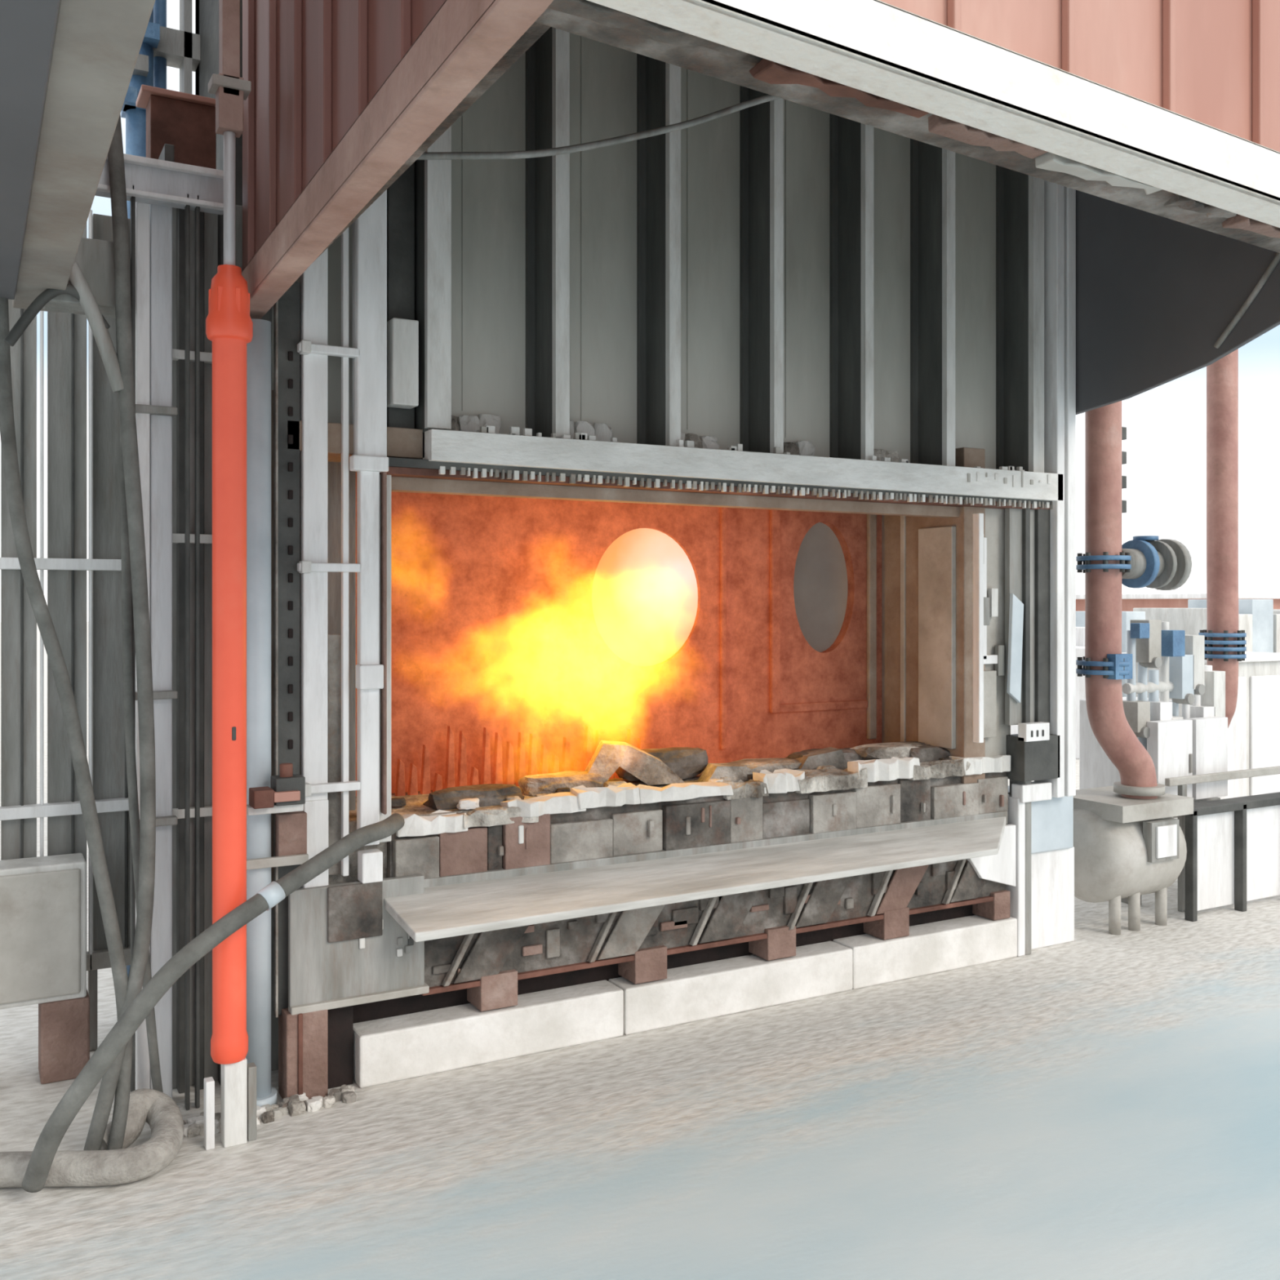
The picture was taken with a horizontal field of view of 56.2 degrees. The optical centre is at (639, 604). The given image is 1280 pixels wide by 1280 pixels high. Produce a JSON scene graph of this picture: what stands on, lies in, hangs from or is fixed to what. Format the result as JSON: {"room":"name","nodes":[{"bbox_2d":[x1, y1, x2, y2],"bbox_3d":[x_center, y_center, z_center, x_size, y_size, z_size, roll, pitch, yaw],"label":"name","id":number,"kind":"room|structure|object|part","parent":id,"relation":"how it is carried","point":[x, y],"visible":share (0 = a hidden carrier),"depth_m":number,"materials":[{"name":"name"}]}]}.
{"room":"industrial hall","nodes":[
{"label":"industrial hall","id":0,"kind":"room"},
{"bbox_2d":[0,622,1279,1279],"bbox_3d":[1.713,1.600,58.284,180.000,0.001,140.000,0,0,-29],"label":"ground","id":1,"kind":"structure","parent":0,"point":[1100,1104],"depth_m":3.50,"materials":[{"name":"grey concrete"}]},
{"bbox_2d":[0,853,89,1084],"bbox_3d":[-2.101,1.235,4.013,0.460,0.730,0.185,0,0,-29],"label":"electrical box","id":2,"kind":"object","parent":1,"relation":"on","point":[43,899],"visible":0.93,"depth_m":4.00,"materials":[{"name":"metal"}]},
{"bbox_2d":[0,209,130,1051],"bbox_3d":[-2.566,0.100,3.938,1.775,3.000,0.100,0,0,-29],"label":"corrugated wall","id":3,"kind":"structure","parent":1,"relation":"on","point":[66,564],"depth_m":4.25,"materials":[{"name":"grey metal"}]},
{"bbox_2d":[0,1088,184,1187],"bbox_3d":[-1.763,1.529,3.317,0.941,0.149,0.384,0,0,-24],"label":"coiled hose","id":4,"kind":"object","parent":1,"relation":"on","point":[102,1167],"visible":0.87,"depth_m":3.29,"materials":[{"name":"grey fabric"}]},
{"bbox_2d":[4,84,223,1110],"bbox_3d":[-1.659,-0.060,3.827,0.671,3.320,0.542,0,0,-29],"label":"support column","id":5,"kind":"structure","parent":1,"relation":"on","point":[178,170],"depth_m":3.80,"materials":[{"name":"grey metal"}]},
{"bbox_2d":[0,0,155,312],"bbox_3d":[-1.762,-1.850,1.763,1.850,1.900,3.600,0,0,-29],"label":"overhead beam","id":6,"kind":"structure","parent":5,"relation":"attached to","point":[67,67],"depth_m":2.25,"materials":[{"name":"grey steel"},{"name":"dark grey steel"},{"name":"tan-grey paint"}]},
{"bbox_2d":[0,297,132,1150],"bbox_3d":[-1.683,0.288,3.500,0.449,2.578,0.140,0,0,14],"label":"hose","id":7,"kind":"object","parent":6,"relation":"hanging from","point":[7,432],"visible":0.91,"depth_m":3.50,"materials":[{"name":"grey rubber"}]},
{"bbox_2d":[83,114,155,1150],"bbox_3d":[-1.539,-0.113,3.559,0.182,3.379,0.349,0,0,-18],"label":"hose","id":8,"kind":"object","parent":5,"relation":"attached to","point":[100,1116],"visible":0.7,"depth_m":3.59,"materials":[{"name":"grey rubber"}]},
{"bbox_2d":[119,412,163,1092],"bbox_3d":[-1.542,0.136,3.684,0.158,2.872,0.057,0,0,-5],"label":"hose","id":9,"kind":"object","parent":5,"relation":"attached to","point":[131,775],"visible":0.44,"depth_m":3.67,"materials":[{"name":"grey rubber"}]},
{"bbox_2d":[120,0,199,975],"bbox_3d":[-1.887,-1.000,4.674,0.320,5.200,0.200,0,0,-29],"label":"pipe","id":10,"kind":"object","parent":1,"relation":"on","point":[162,46],"visible":0.16,"depth_m":4.67,"materials":[{"name":"metal"}]},
{"bbox_2d":[204,0,256,1150],"bbox_3d":[-1.218,-0.200,3.560,0.132,3.600,0.145,0,0,34],"label":"hydraulic cylinder","id":11,"kind":"object","parent":1,"relation":"on","point":[228,322],"visible":1,"depth_m":3.52,"materials":[{"name":"orange paint"}]},
{"bbox_2d":[245,319,277,1106],"bbox_3d":[-1.220,0.350,3.822,0.120,2.500,0.120,0,0,-29],"label":"metal post","id":12,"kind":"object","parent":1,"relation":"on","point":[259,349],"visible":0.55,"depth_m":3.79,"materials":[{"name":"metal"}]},
{"bbox_2d":[182,1084,356,1137],"bbox_3d":[-1.167,1.586,3.749,0.558,0.040,0.119,0,0,-29],"label":"rubble pile","id":13,"kind":"object","parent":1,"relation":"on","point":[296,1104],"visible":0.69,"depth_m":3.76,"materials":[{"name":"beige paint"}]},
{"bbox_2d":[172,0,1075,1099],"bbox_3d":[0.094,-0.700,5.097,4.010,4.600,1.400,0,0,-29],"label":"furnace","id":14,"kind":"object","parent":1,"relation":"on","point":[674,532],"visible":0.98,"depth_m":4.79,"materials":[{"name":"metal"}]},
{"bbox_2d":[21,813,404,1192],"bbox_3d":[-1.162,1.122,3.520,1.173,0.860,0.194,0,0,-45],"label":"hose","id":15,"kind":"object","parent":14,"relation":"attached to","point":[42,1156],"visible":1,"depth_m":3.27,"materials":[{"name":"grey rubber"}]},
{"bbox_3d":[-1.030,-0.310,3.943,0.200,2.580,0.115,0,0,-29],"label":"ladder frame","id":16,"kind":"part","parent":14,"relation":"part of","materials":[{"name":"white paint"}]},
{"bbox_3d":[-0.868,-0.640,4.053,0.250,3.120,0.180,0,0,-29],"label":"steel support post","id":17,"kind":"part","parent":14,"relation":"part of","materials":[{"name":"grey metal"}]},
{"bbox_3d":[0.185,1.260,4.787,3.235,0.680,0.430,0,0,-29],"label":"plinth frame","id":18,"kind":"part","parent":14,"relation":"part of","materials":[{"name":"metal"}]},
{"bbox_2d":[241,0,1279,414],"bbox_3d":[0.888,-1.928,3.845,3.810,2.245,2.560,0,0,-29],"label":"roof canopy","id":19,"kind":"object","parent":14,"relation":"attached to","point":[1162,117],"visible":0.97,"depth_m":2.58,"materials":[{"name":"red metal"}]},
{"bbox_3d":[1.681,0.175,5.439,0.508,1.250,0.155,0,0,-29],"label":"jamb frame","id":20,"kind":"part","parent":14,"relation":"part of","materials":[{"name":"white paint"}]},
{"bbox_2d":[353,915,1017,1088],"bbox_3d":[0.358,1.512,4.755,3.023,0.176,0.145,0,0,-29],"label":"concrete curb","id":21,"kind":"object","parent":1,"relation":"on","point":[412,1045],"visible":0.86,"depth_m":4.52,"materials":[{"name":"white concrete"}]},
{"bbox_2d":[1079,697,1172,789],"bbox_3d":[2.814,1.075,6.892,0.450,1.050,0.330,0,0,-29],"label":"base cabinet","id":22,"kind":"object","parent":1,"relation":"on","point":[1096,770],"visible":0.02,"depth_m":6.85,"materials":[{"name":"white metal"}]},
{"bbox_2d":[1073,400,1193,934],"bbox_3d":[2.397,0.000,5.990,0.640,3.200,0.505,0,0,-29],"label":"supply pipe","id":23,"kind":"object","parent":1,"relation":"on","point":[1128,842],"visible":0.94,"depth_m":5.80,"materials":[{"name":"red-brown paint"},{"name":"blue paint"},{"name":"grey steel"}]},
{"bbox_2d":[1011,599,1279,759],"bbox_3d":[6.461,0.771,13.803,4.773,1.658,1.240,0,0,-29],"label":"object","id":24,"kind":"object","parent":1,"relation":"on","point":[1260,622],"visible":0.2,"depth_m":13.75,"materials":[{"name":"white paint"}]},
{"bbox_2d":[1120,619,1227,905],"bbox_3d":[2.922,0.842,6.505,0.740,1.516,0.210,0,0,-29],"label":"machinery","id":25,"kind":"object","parent":1,"relation":"on","point":[1193,743],"visible":0.73,"depth_m":6.44,"materials":[{"name":"beige paint"}]},
{"bbox_2d":[1075,593,1279,611],"bbox_3d":[15.198,0.700,27.897,14.200,1.800,6.200,0,0,-29],"label":"building","id":26,"kind":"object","parent":1,"relation":"on","point":[1129,602],"visible":0.05,"depth_m":22.92,"materials":[{"name":"red"}]},
{"bbox_2d":[1121,651,1279,819],"bbox_3d":[4.070,0.975,8.588,1.000,1.250,0.700,0,0,-29],"label":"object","id":27,"kind":"object","parent":1,"relation":"on","point":[1254,728],"visible":0.33,"depth_m":8.34,"materials":[{"name":"metal"}]},
{"bbox_2d":[1164,765,1279,921],"bbox_3d":[3.622,1.250,6.605,2.020,0.700,0.180,0,0,-29],"label":"barrier fence","id":28,"kind":"object","parent":1,"relation":"on","point":[1233,845],"visible":0.82,"depth_m":6.24,"materials":[{"name":"white metal"}]},
{"bbox_2d":[1198,348,1246,728],"bbox_3d":[3.362,-0.500,6.947,0.271,4.200,0.271,0,0,16],"label":"supply pipe","id":29,"kind":"object","parent":1,"relation":"on","point":[1224,644],"visible":0.47,"depth_m":6.86,"materials":[{"name":"metal"}]}
]}

